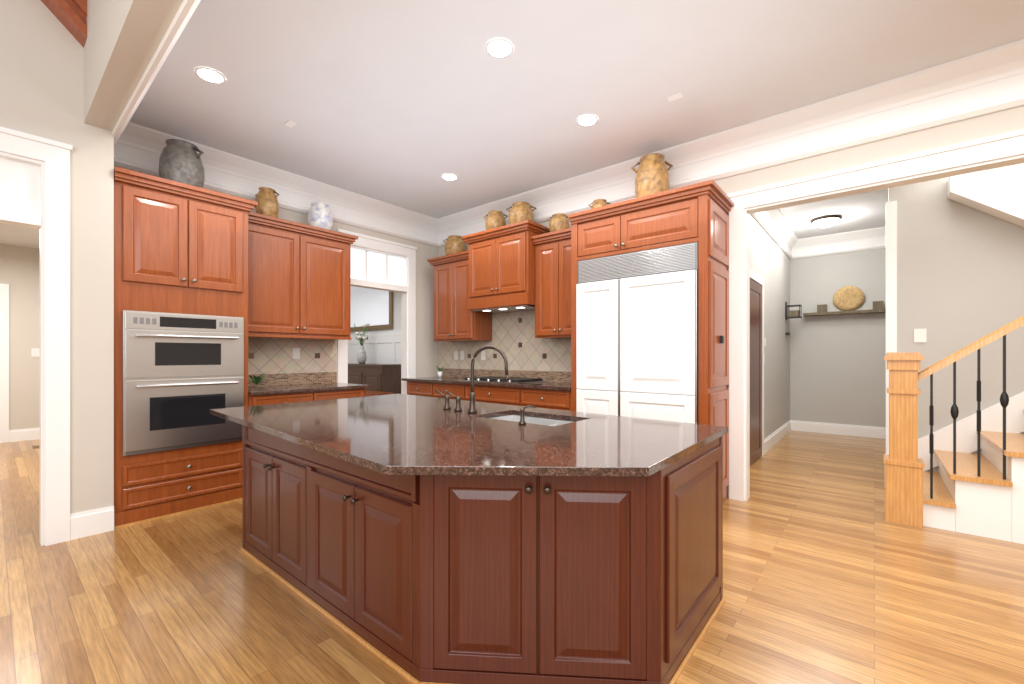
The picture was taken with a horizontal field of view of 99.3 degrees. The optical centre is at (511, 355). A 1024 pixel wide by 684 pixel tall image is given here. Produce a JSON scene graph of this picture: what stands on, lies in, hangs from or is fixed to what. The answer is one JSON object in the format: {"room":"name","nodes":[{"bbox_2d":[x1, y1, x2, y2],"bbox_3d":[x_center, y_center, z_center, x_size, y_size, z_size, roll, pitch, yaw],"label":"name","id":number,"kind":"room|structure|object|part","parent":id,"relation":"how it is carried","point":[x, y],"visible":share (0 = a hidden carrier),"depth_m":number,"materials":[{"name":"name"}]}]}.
{"room":"kitchen","nodes":[
{"label":"kitchen","id":0,"kind":"room"},
{"bbox_2d":[0,244,39,429],"bbox_3d":[-7.626,-0.175,5.423,0.120,2.750,3.570,0,0,40],"label":"wall","id":1,"kind":"structure","parent":0,"point":[20,270],"depth_m":6.14,"materials":[{"name":"paint"}]},
{"bbox_2d":[0,283,8,442],"bbox_3d":[-7.053,0.100,6.000,0.020,2.200,0.150,0,0,40],"label":"door frame","id":2,"kind":"structure","parent":1,"relation":"attached to","point":[4,363],"depth_m":6.02,"materials":[{"name":"white paint"}]},
{"bbox_2d":[9,428,39,441],"bbox_3d":[-6.716,1.117,6.409,0.016,0.165,0.910,0,0,40],"label":"baseboard","id":3,"kind":"structure","parent":1,"relation":"attached to","point":[31,433],"depth_m":6.16,"materials":[{"name":"white wood"}]},
{"bbox_2d":[31,348,39,356],"bbox_3d":[-6.849,-0.050,6.253,0.006,0.120,0.080,0,0,40],"label":"switch","id":4,"kind":"object","parent":1,"relation":"attached to","point":[35,352],"visible":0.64,"depth_m":6.25,"materials":[{"name":"white plastic"}]},
{"bbox_2d":[0,223,39,248],"bbox_3d":[-5.621,-1.600,3.837,5.230,0.100,3.700,0,0,40],"label":"ceiling","id":5,"kind":"structure","parent":0,"point":[16,235],"depth_m":5.64,"materials":[{"name":"paint"}]},
{"bbox_2d":[0,0,113,513],"bbox_3d":[-4.333,-1.300,1.689,0.740,5.000,4.048,0,0,40],"label":"wall","id":6,"kind":"structure","parent":0,"point":[41,71],"depth_m":2.88,"materials":[{"name":"paint"}]},
{"bbox_2d":[0,126,72,545],"bbox_3d":[-3.289,-0.085,2.430,0.155,2.570,1.164,0,0,40],"label":"door frame","id":7,"kind":"structure","parent":6,"relation":"attached to","point":[34,181],"depth_m":2.77,"materials":[{"name":"white"}]},
{"bbox_2d":[41,0,86,47],"bbox_3d":[-3.412,-3.196,2.091,0.160,2.291,2.291,0,0,40],"label":"ceiling beam","id":8,"kind":"structure","parent":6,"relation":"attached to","point":[70,16],"depth_m":2.77,"materials":[{"name":"brown wood"}]},
{"bbox_2d":[84,0,182,130],"bbox_3d":[0.024,-2.675,0.592,7.360,2.250,0.140,0,0,40],"label":"wall","id":9,"kind":"structure","parent":0,"point":[123,40],"depth_m":2.35,"materials":[{"name":"paint"}]},
{"bbox_2d":[112,0,200,167],"bbox_3d":[-0.170,-1.683,0.936,7.860,0.335,0.140,0,0,40],"label":"crown molding","id":10,"kind":"structure","parent":9,"relation":"attached to","point":[129,137],"depth_m":2.60,"materials":[{"name":"white wood"}]},
{"bbox_2d":[114,166,438,385],"bbox_3d":[-2.171,-0.325,4.768,0.120,3.050,3.452,0,0,40],"label":"wall","id":11,"kind":"structure","parent":0,"point":[427,353],"depth_m":5.84,"materials":[{"name":"paint"}]},
{"bbox_2d":[124,130,435,244],"bbox_3d":[-2.077,-1.683,4.678,0.140,0.335,3.150,0,0,40],"label":"crown molding","id":12,"kind":"structure","parent":11,"relation":"attached to","point":[226,173],"depth_m":4.48,"materials":[{"name":"white paint"}]},
{"bbox_2d":[248,337,336,386],"bbox_3d":[-2.326,0.050,4.480,0.010,0.500,1.095,0,0,40],"label":"backsplash","id":13,"kind":"structure","parent":11,"relation":"attached to","point":[316,363],"depth_m":4.52,"materials":[{"name":"tile"}]},
{"bbox_2d":[293,348,299,358],"bbox_3d":[-2.257,-0.028,4.556,0.007,0.115,0.070,0,0,40],"label":"electrical outlet","id":14,"kind":"object","parent":13,"relation":"attached to","point":[296,353],"visible":1,"depth_m":4.55,"materials":[{"name":"white plastic"}]},
{"bbox_2d":[248,212,357,339],"bbox_3d":[-2.169,-0.733,4.376,0.375,1.115,1.144,0,0,40],"label":"upper cabinet","id":15,"kind":"object","parent":11,"relation":"attached to","point":[299,280],"visible":0.88,"depth_m":4.25,"materials":[{"name":"brown wood"}]},
{"bbox_2d":[255,187,279,217],"bbox_3d":[-2.346,-1.442,4.167,0.209,0.300,0.200,0,0,40],"label":"vase","id":16,"kind":"object","parent":15,"relation":"on","point":[267,201],"visible":0.88,"depth_m":4.10,"materials":[{"name":"ceramic"}]},
{"bbox_2d":[307,202,332,229],"bbox_3d":[-2.013,-1.437,4.567,0.250,0.290,0.250,0,0,40],"label":"jar","id":17,"kind":"object","parent":15,"relation":"on","point":[319,214],"visible":0.9,"depth_m":4.47,"materials":[{"name":"ceramic"}]},
{"bbox_2d":[336,229,416,394],"bbox_3d":[-1.661,-0.115,5.353,0.155,2.630,1.100,0,0,40],"label":"door frame","id":18,"kind":"structure","parent":11,"relation":"attached to","point":[407,253],"depth_m":5.63,"materials":[{"name":"white wood"}]},
{"bbox_2d":[351,248,403,285],"bbox_3d":[-1.674,-1.086,5.365,0.004,0.372,0.824,0,0,40],"label":"window","id":19,"kind":"structure","parent":11,"relation":"in","point":[376,267],"depth_m":5.37,"materials":[{"name":"white glass"}]},
{"bbox_2d":[351,292,400,334],"bbox_3d":[-2.349,-0.325,8.804,5.320,3.050,0.120,0,0,40],"label":"wall","id":20,"kind":"structure","parent":0,"point":[396,312],"depth_m":8.70,"materials":[{"name":"paint"}]},
{"bbox_2d":[351,286,392,331],"bbox_3d":[-3.117,-1.115,9.335,1.860,1.130,0.044,0,0,40],"label":"mirror","id":21,"kind":"object","parent":20,"relation":"attached to","point":[373,308],"visible":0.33,"depth_m":9.22,"materials":[{"name":"brown mirror"}]},
{"bbox_2d":[348,333,400,363],"bbox_3d":[-2.362,0.370,8.710,5.180,1.660,0.040,0,0,40],"label":"wainscot","id":22,"kind":"structure","parent":20,"relation":"attached to","point":[384,348],"depth_m":9.04,"materials":[{"name":"white wood"}]},
{"bbox_2d":[0,430,1023,683],"bbox_3d":[-0.660,1.230,4.520,13.600,0.060,13.100,0,0,40],"label":"floor","id":23,"kind":"structure","parent":0,"point":[832,574],"depth_m":2.13,"materials":[{"name":"brown wood"}]},
{"bbox_2d":[114,167,257,528],"bbox_3d":[-2.669,-0.050,3.525,0.696,2.500,0.896,0,0,40],"label":"tall cabinet","id":24,"kind":"object","parent":23,"relation":"on","point":[180,310],"visible":0.94,"depth_m":3.27,"materials":[{"name":"brown wood"}]},
{"bbox_2d":[159,139,204,187],"bbox_3d":[-2.679,-1.506,3.534,0.314,0.410,0.300,0,0,40],"label":"jar","id":25,"kind":"object","parent":24,"relation":"on","point":[180,161],"visible":0.85,"depth_m":3.43,"materials":[{"name":"ceramic"}]},
{"bbox_2d":[248,383,368,405],"bbox_3d":[-2.074,0.750,4.277,0.638,0.900,1.114,0,0,40],"label":"base cabinet","id":26,"kind":"object","parent":23,"relation":"on","point":[263,395],"visible":0.15,"depth_m":4.07,"materials":[{"name":"brown wood"}]},
{"bbox_2d":[248,372,268,384],"bbox_3d":[-2.385,0.210,4.079,0.234,0.124,0.260,0,0,40],"label":"fern plant","id":27,"kind":"object","parent":26,"relation":"on","point":[255,380],"visible":0.92,"depth_m":4.06,"materials":[{"name":"green plant"}]},
{"bbox_2d":[348,363,400,393],"bbox_3d":[-2.994,0.680,8.850,2.030,1.040,0.545,0,0,40],"label":"sideboard","id":28,"kind":"object","parent":23,"relation":"on","point":[382,377],"visible":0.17,"depth_m":8.25,"materials":[{"name":"brown wood"}]},
{"bbox_2d":[354,323,369,363],"bbox_3d":[-3.078,-0.265,8.943,0.348,0.848,0.281,0,0,40],"label":"vase","id":29,"kind":"object","parent":28,"relation":"on","point":[361,357],"visible":1,"depth_m":8.90,"materials":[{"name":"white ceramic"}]},
{"bbox_2d":[365,390,394,395],"bbox_3d":[-2.523,0.925,7.829,0.900,0.550,0.360,0,0,40],"label":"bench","id":30,"kind":"object","parent":23,"relation":"on","point":[370,393],"visible":0.1,"depth_m":7.62,"materials":[{"name":"brown wood"}]},
{"bbox_2d":[407,381,432,396],"bbox_3d":[-0.968,0.758,5.619,0.519,0.886,0.595,0,0,40],"label":"base cabinet","id":31,"kind":"object","parent":23,"relation":"on","point":[418,388],"depth_m":5.37,"materials":[{"name":"brown wood"}]},
{"bbox_2d":[433,381,464,399],"bbox_3d":[-0.557,0.758,5.276,0.551,0.886,0.595,0,0,40],"label":"base cabinet","id":32,"kind":"object","parent":23,"relation":"on","point":[457,390],"depth_m":5.03,"materials":[{"name":"brown wood"}]},
{"bbox_2d":[240,434,724,683],"bbox_3d":[-0.472,0.795,2.526,2.840,0.810,1.343,0,0,40],"label":"kitchen island","id":33,"kind":"object","parent":23,"relation":"on","point":[413,539],"depth_m":1.58,"materials":[{"name":"brown wood"}]},
{"bbox_2d":[210,394,727,529],"bbox_3d":[-0.494,0.375,2.579,2.940,0.030,1.670,0,0,40],"label":"island countertop","id":34,"kind":"structure","parent":33,"relation":"on","point":[548,475],"depth_m":1.79,"materials":[{"name":"brown stone"}]},
{"bbox_2d":[435,345,508,412],"bbox_3d":[-0.273,0.146,2.804,0.578,0.425,0.130,0,0,40],"label":"faucet","id":35,"kind":"object","parent":34,"relation":"on","point":[472,407],"visible":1,"depth_m":2.73,"materials":[{"name":"brown metal"}]},
{"bbox_2d":[519,405,535,424],"bbox_3d":[0.078,0.309,2.286,0.074,0.100,0.074,0,0,40],"label":"soap dispenser","id":36,"kind":"object","parent":34,"relation":"on","point":[522,418],"visible":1,"depth_m":2.27,"materials":[{"name":"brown metal"}]},
{"bbox_2d":[491,414,574,425],"bbox_3d":[0.107,0.496,2.566,0.624,0.208,0.404,0,0,40],"label":"sink basin","id":37,"kind":"object","parent":34,"relation":"in","point":[539,421],"visible":0.02,"depth_m":2.77,"materials":[{"name":"white ceramic"}]},
{"bbox_2d":[465,385,520,405],"bbox_3d":[-0.038,0.758,4.844,0.799,0.886,0.595,0,0,40],"label":"base cabinet","id":38,"kind":"object","parent":23,"relation":"on","point":[497,394],"depth_m":4.58,"materials":[{"name":"brown wood"}]},
{"bbox_2d":[521,389,570,410],"bbox_3d":[0.498,0.758,4.398,0.596,0.886,0.595,0,0,40],"label":"base cabinet","id":39,"kind":"object","parent":23,"relation":"on","point":[552,395],"depth_m":4.15,"materials":[{"name":"brown wood"}]},
{"bbox_2d":[401,377,570,388],"bbox_3d":[-0.249,0.300,5.001,2.516,0.030,0.625,0,0,40],"label":"countertop","id":40,"kind":"structure","parent":39,"relation":"on","point":[444,380],"depth_m":4.64,"materials":[{"name":"brown stone"}]},
{"bbox_2d":[436,365,443,377],"bbox_3d":[-0.940,0.199,5.701,0.165,0.169,0.184,0,0,40],"label":"plant pot","id":41,"kind":"object","parent":40,"relation":"on","point":[439,372],"visible":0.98,"depth_m":5.68,"materials":[{"name":"white ceramic"}]},
{"bbox_2d":[459,376,547,383],"bbox_3d":[-0.104,0.266,4.890,0.880,0.036,0.520,0,0,40],"label":"cooktop","id":42,"kind":"object","parent":40,"relation":"in","point":[512,380],"visible":0.92,"depth_m":4.71,"materials":[{"name":"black metal"}]},
{"bbox_2d":[568,179,733,501],"bbox_3d":[1.187,-0.040,3.791,1.230,2.480,0.645,0,0,40],"label":"tall cabinet","id":43,"kind":"object","parent":23,"relation":"on","point":[649,306],"visible":0.88,"depth_m":3.50,"materials":[{"name":"brown wood"}]},
{"bbox_2d":[589,199,610,208],"bbox_3d":[0.842,-1.382,4.166,0.188,0.200,0.180,0,0,40],"label":"vase","id":44,"kind":"object","parent":43,"relation":"on","point":[596,203],"visible":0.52,"depth_m":4.11,"materials":[{"name":"beige ceramic"}]},
{"bbox_2d":[631,153,672,197],"bbox_3d":[1.229,-1.507,3.818,0.304,0.450,0.290,0,0,40],"label":"jar","id":45,"kind":"object","parent":43,"relation":"on","point":[652,176],"visible":0.73,"depth_m":3.71,"materials":[{"name":"beige ceramic"}]},
{"bbox_2d":[883,163,1023,543],"bbox_3d":[4.171,-0.275,2.641,2.924,2.950,1.094,0,0,40],"label":"staircase","id":46,"kind":"structure","parent":23,"relation":"on","point":[964,489],"depth_m":3.10,"materials":[{"name":"white"}]},
{"bbox_2d":[129,0,1023,238],"bbox_3d":[2.307,-1.900,3.909,8.100,0.100,7.880,0,0,40],"label":"ceiling","id":47,"kind":"structure","parent":0,"point":[406,104],"depth_m":2.90,"materials":[{"name":"paint"}]},
{"bbox_2d":[195,67,225,83],"bbox_3d":[-1.986,-1.846,2.865,0.170,0.006,0.170,0,0,40],"label":"recessed light","id":48,"kind":"object","parent":47,"relation":"in","point":[210,75],"visible":1,"depth_m":2.86,"materials":[{"name":"white"}]},
{"bbox_2d":[284,120,296,127],"bbox_3d":[-1.763,-1.847,3.461,0.100,0.005,0.060,0,0,40],"label":"ceiling vent","id":49,"kind":"object","parent":47,"relation":"in","point":[289,123],"visible":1,"depth_m":3.45,"materials":[{"name":"white"}]},
{"bbox_2d":[441,174,457,180],"bbox_3d":[-0.643,-1.846,4.493,0.170,0.006,0.170,0,0,40],"label":"recessed light","id":50,"kind":"object","parent":47,"relation":"in","point":[450,177],"visible":1,"depth_m":4.49,"materials":[{"name":"white"}]},
{"bbox_2d":[486,38,513,58],"bbox_3d":[-0.074,-1.846,2.613,0.170,0.006,0.170,0,0,40],"label":"recessed light","id":51,"kind":"object","parent":47,"relation":"in","point":[500,48],"visible":1,"depth_m":2.61,"materials":[{"name":"white"}]},
{"bbox_2d":[576,114,597,125],"bbox_3d":[0.591,-1.846,3.412,0.170,0.006,0.170,0,0,40],"label":"recessed light","id":52,"kind":"object","parent":47,"relation":"in","point":[588,119],"visible":1,"depth_m":3.41,"materials":[{"name":"white"}]},
{"bbox_2d":[667,92,683,101],"bbox_3d":[1.166,-1.847,3.102,0.100,0.005,0.060,0,0,40],"label":"ceiling vent","id":53,"kind":"object","parent":47,"relation":"in","point":[675,96],"visible":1,"depth_m":3.10,"materials":[{"name":"white"}]},
{"bbox_2d":[811,214,841,227],"bbox_3d":[4.225,-1.794,5.852,0.340,0.110,0.340,0,0,40],"label":"light","id":54,"kind":"object","parent":47,"relation":"attached to","point":[826,221],"visible":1,"depth_m":5.76,"materials":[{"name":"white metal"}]},
{"bbox_2d":[439,105,1023,497],"bbox_3d":[2.038,-0.325,3.587,8.100,3.050,0.120,0,0,40],"label":"wall","id":55,"kind":"structure","parent":0,"point":[992,124],"depth_m":3.05,"materials":[{"name":"paint"}]},
{"bbox_2d":[427,250,491,341],"bbox_3d":[-0.674,-0.720,5.517,0.802,1.060,0.375,0,0,40],"label":"upper cabinet","id":56,"kind":"object","parent":55,"relation":"attached to","point":[455,320],"visible":0.83,"depth_m":5.37,"materials":[{"name":"brown wood"}]},
{"bbox_2d":[443,235,465,254],"bbox_3d":[-0.728,-1.387,5.579,0.283,0.270,0.270,0,0,40],"label":"vase","id":57,"kind":"object","parent":56,"relation":"on","point":[454,244],"visible":0.69,"depth_m":5.47,"materials":[{"name":"beige ceramic"}]},
{"bbox_2d":[439,310,570,382],"bbox_3d":[-0.051,-0.188,5.242,2.520,0.945,0.010,0,0,40],"label":"backsplash","id":58,"kind":"structure","parent":55,"relation":"attached to","point":[527,353],"depth_m":5.17,"materials":[{"name":"tile"}]},
{"bbox_2d":[454,351,457,359],"bbox_3d":[-0.749,-0.007,5.819,0.070,0.115,0.005,0,0,40],"label":"electrical outlet","id":59,"kind":"object","parent":58,"relation":"attached to","point":[455,355],"visible":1,"depth_m":5.82,"materials":[{"name":"white plastic"}]},
{"bbox_2d":[460,351,463,359],"bbox_3d":[-0.656,-0.007,5.742,0.070,0.115,0.005,0,0,40],"label":"electrical outlet","id":60,"kind":"object","parent":58,"relation":"attached to","point":[461,355],"visible":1,"depth_m":5.74,"materials":[{"name":"white plastic"}]},
{"bbox_2d":[481,351,484,359],"bbox_3d":[-0.364,-0.007,5.499,0.070,0.115,0.005,0,0,40],"label":"electrical outlet","id":61,"kind":"object","parent":58,"relation":"attached to","point":[482,355],"visible":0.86,"depth_m":5.50,"materials":[{"name":"white plastic"}]},
{"bbox_2d":[461,220,549,312],"bbox_3d":[-0.060,-0.956,4.934,0.982,0.868,0.485,0,0,40],"label":"upper cabinet","id":62,"kind":"object","parent":55,"relation":"attached to","point":[501,269],"visible":0.94,"depth_m":4.72,"materials":[{"name":"brown wood"}]},
{"bbox_2d":[484,210,507,229],"bbox_3d":[-0.190,-1.527,5.052,0.251,0.270,0.240,0,0,40],"label":"vase","id":63,"kind":"object","parent":62,"relation":"on","point":[495,218],"visible":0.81,"depth_m":4.96,"materials":[{"name":"beige ceramic"}]},
{"bbox_2d":[506,202,536,223],"bbox_3d":[0.102,-1.532,4.809,0.293,0.280,0.280,0,0,40],"label":"vase","id":64,"kind":"object","parent":62,"relation":"on","point":[520,211],"visible":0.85,"depth_m":4.70,"materials":[{"name":"beige ceramic"}]},
{"bbox_2d":[531,228,570,338],"bbox_3d":[0.556,-0.720,4.493,0.622,1.060,0.375,0,0,40],"label":"upper cabinet","id":65,"kind":"object","parent":55,"relation":"attached to","point":[552,285],"visible":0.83,"depth_m":4.44,"materials":[{"name":"brown wood"}]},
{"bbox_2d":[547,213,569,231],"bbox_3d":[0.494,-1.362,4.561,0.220,0.220,0.210,0,0,40],"label":"vase","id":66,"kind":"object","parent":65,"relation":"on","point":[558,221],"visible":0.79,"depth_m":4.48,"materials":[{"name":"beige ceramic"}]},
{"bbox_2d":[432,39,1023,246],"bbox_3d":[1.955,-1.683,3.487,7.860,0.335,0.140,0,0,40],"label":"crown molding","id":67,"kind":"structure","parent":55,"relation":"attached to","point":[989,81],"depth_m":3.25,"materials":[{"name":"white wood"}]},
{"bbox_2d":[727,129,1023,500],"bbox_3d":[3.458,-0.080,2.393,4.150,2.560,0.175,0,0,40],"label":"door frame","id":68,"kind":"structure","parent":55,"relation":"attached to","point":[994,151],"depth_m":3.43,"materials":[{"name":"white wood"}]},
{"bbox_2d":[750,214,789,438],"bbox_3d":[3.119,-0.325,5.478,0.120,3.050,4.170,0,0,40],"label":"wall","id":69,"kind":"structure","parent":0,"point":[767,259],"depth_m":5.95,"materials":[{"name":"paint"}]},
{"bbox_2d":[750,279,761,464],"bbox_3d":[2.740,0.175,4.915,0.011,2.040,0.816,0,0,40],"label":"hall door","id":70,"kind":"structure","parent":69,"relation":"in","point":[755,371],"depth_m":4.94,"materials":[{"name":"brown wood"}]},
{"bbox_2d":[750,269,763,455],"bbox_3d":[2.741,0.130,4.914,0.020,2.140,1.000,0,0,40],"label":"door frame","id":71,"kind":"structure","parent":69,"relation":"attached to","point":[757,278],"depth_m":5.22,"materials":[{"name":"white"}]},
{"bbox_2d":[751,209,798,258],"bbox_3d":[3.173,-1.708,5.355,0.119,0.285,4.050,0,0,40],"label":"crown molding","id":72,"kind":"structure","parent":69,"relation":"attached to","point":[774,225],"depth_m":5.95,"materials":[{"name":"white paint"}]},
{"bbox_2d":[764,420,791,453],"bbox_3d":[3.783,1.117,6.168,0.016,0.165,2.220,0,0,40],"label":"baseboard","id":73,"kind":"structure","parent":69,"relation":"attached to","point":[776,436],"depth_m":6.04,"materials":[{"name":"white wood"}]},
{"bbox_2d":[785,302,801,319],"bbox_3d":[4.295,-0.695,6.639,0.199,0.270,0.180,0,0,40],"label":"sconce","id":74,"kind":"object","parent":69,"relation":"attached to","point":[792,314],"visible":1,"depth_m":6.61,"materials":[{"name":"black metal"}]},
{"bbox_2d":[790,248,885,426],"bbox_3d":[6.131,-0.325,5.773,4.370,3.050,0.120,0,0,40],"label":"wall","id":75,"kind":"structure","parent":0,"point":[827,368],"depth_m":6.65,"materials":[{"name":"paint"}]},
{"bbox_2d":[790,226,885,258],"bbox_3d":[6.100,-1.708,5.643,4.250,0.285,0.119,0,0,40],"label":"crown molding","id":76,"kind":"structure","parent":75,"relation":"attached to","point":[873,238],"depth_m":6.57,"materials":[{"name":"white"}]},
{"bbox_2d":[792,420,885,438],"bbox_3d":[6.134,1.117,5.682,4.250,0.165,0.016,0,0,40],"label":"baseboard","id":77,"kind":"structure","parent":75,"relation":"attached to","point":[806,426],"depth_m":6.62,"materials":[{"name":"white wood"}]},
{"bbox_2d":[803,301,885,315],"bbox_3d":[5.008,-0.710,6.526,1.060,0.160,0.158,0,0,40],"label":"shelf","id":78,"kind":"object","parent":75,"relation":"attached to","point":[847,312],"depth_m":6.45,"materials":[{"name":"brown wood"}]},
{"bbox_3d":[4.785,-0.731,6.712,0.120,0.119,0.080,0,0,40],"label":"box shelf","id":79,"kind":"part","parent":78,"relation":"part of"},
{"bbox_2d":[833,286,864,310],"bbox_3d":[5.054,-0.862,6.535,0.380,0.374,0.091,0,0,40],"label":"basket","id":80,"kind":"object","parent":78,"relation":"on","point":[848,298],"visible":0.98,"depth_m":6.53,"materials":[{"name":"beige wicker"}]},
{"bbox_3d":[5.292,-0.731,6.290,0.120,0.119,0.080,0,0,40],"label":"box shelf","id":81,"kind":"part","parent":78,"relation":"part of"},
{"bbox_2d":[888,177,1023,471],"bbox_3d":[4.667,-0.325,3.023,3.100,3.050,0.120,0,0,40],"label":"wall","id":82,"kind":"structure","parent":0,"point":[960,276],"depth_m":3.69,"materials":[{"name":"paint"}]},
{"bbox_2d":[886,201,896,453],"bbox_3d":[3.483,-0.100,3.997,0.075,2.600,0.140,0,0,40],"label":"door frame","id":83,"kind":"structure","parent":82,"relation":"attached to","point":[891,277],"depth_m":3.95,"materials":[{"name":"white wood"}]},
{"bbox_2d":[914,329,926,341],"bbox_3d":[3.596,-0.180,3.832,0.080,0.120,0.007,0,0,40],"label":"light switch","id":84,"kind":"object","parent":82,"relation":"attached to","point":[920,335],"visible":1,"depth_m":3.83,"materials":[{"name":"white plastic"}]}
]}

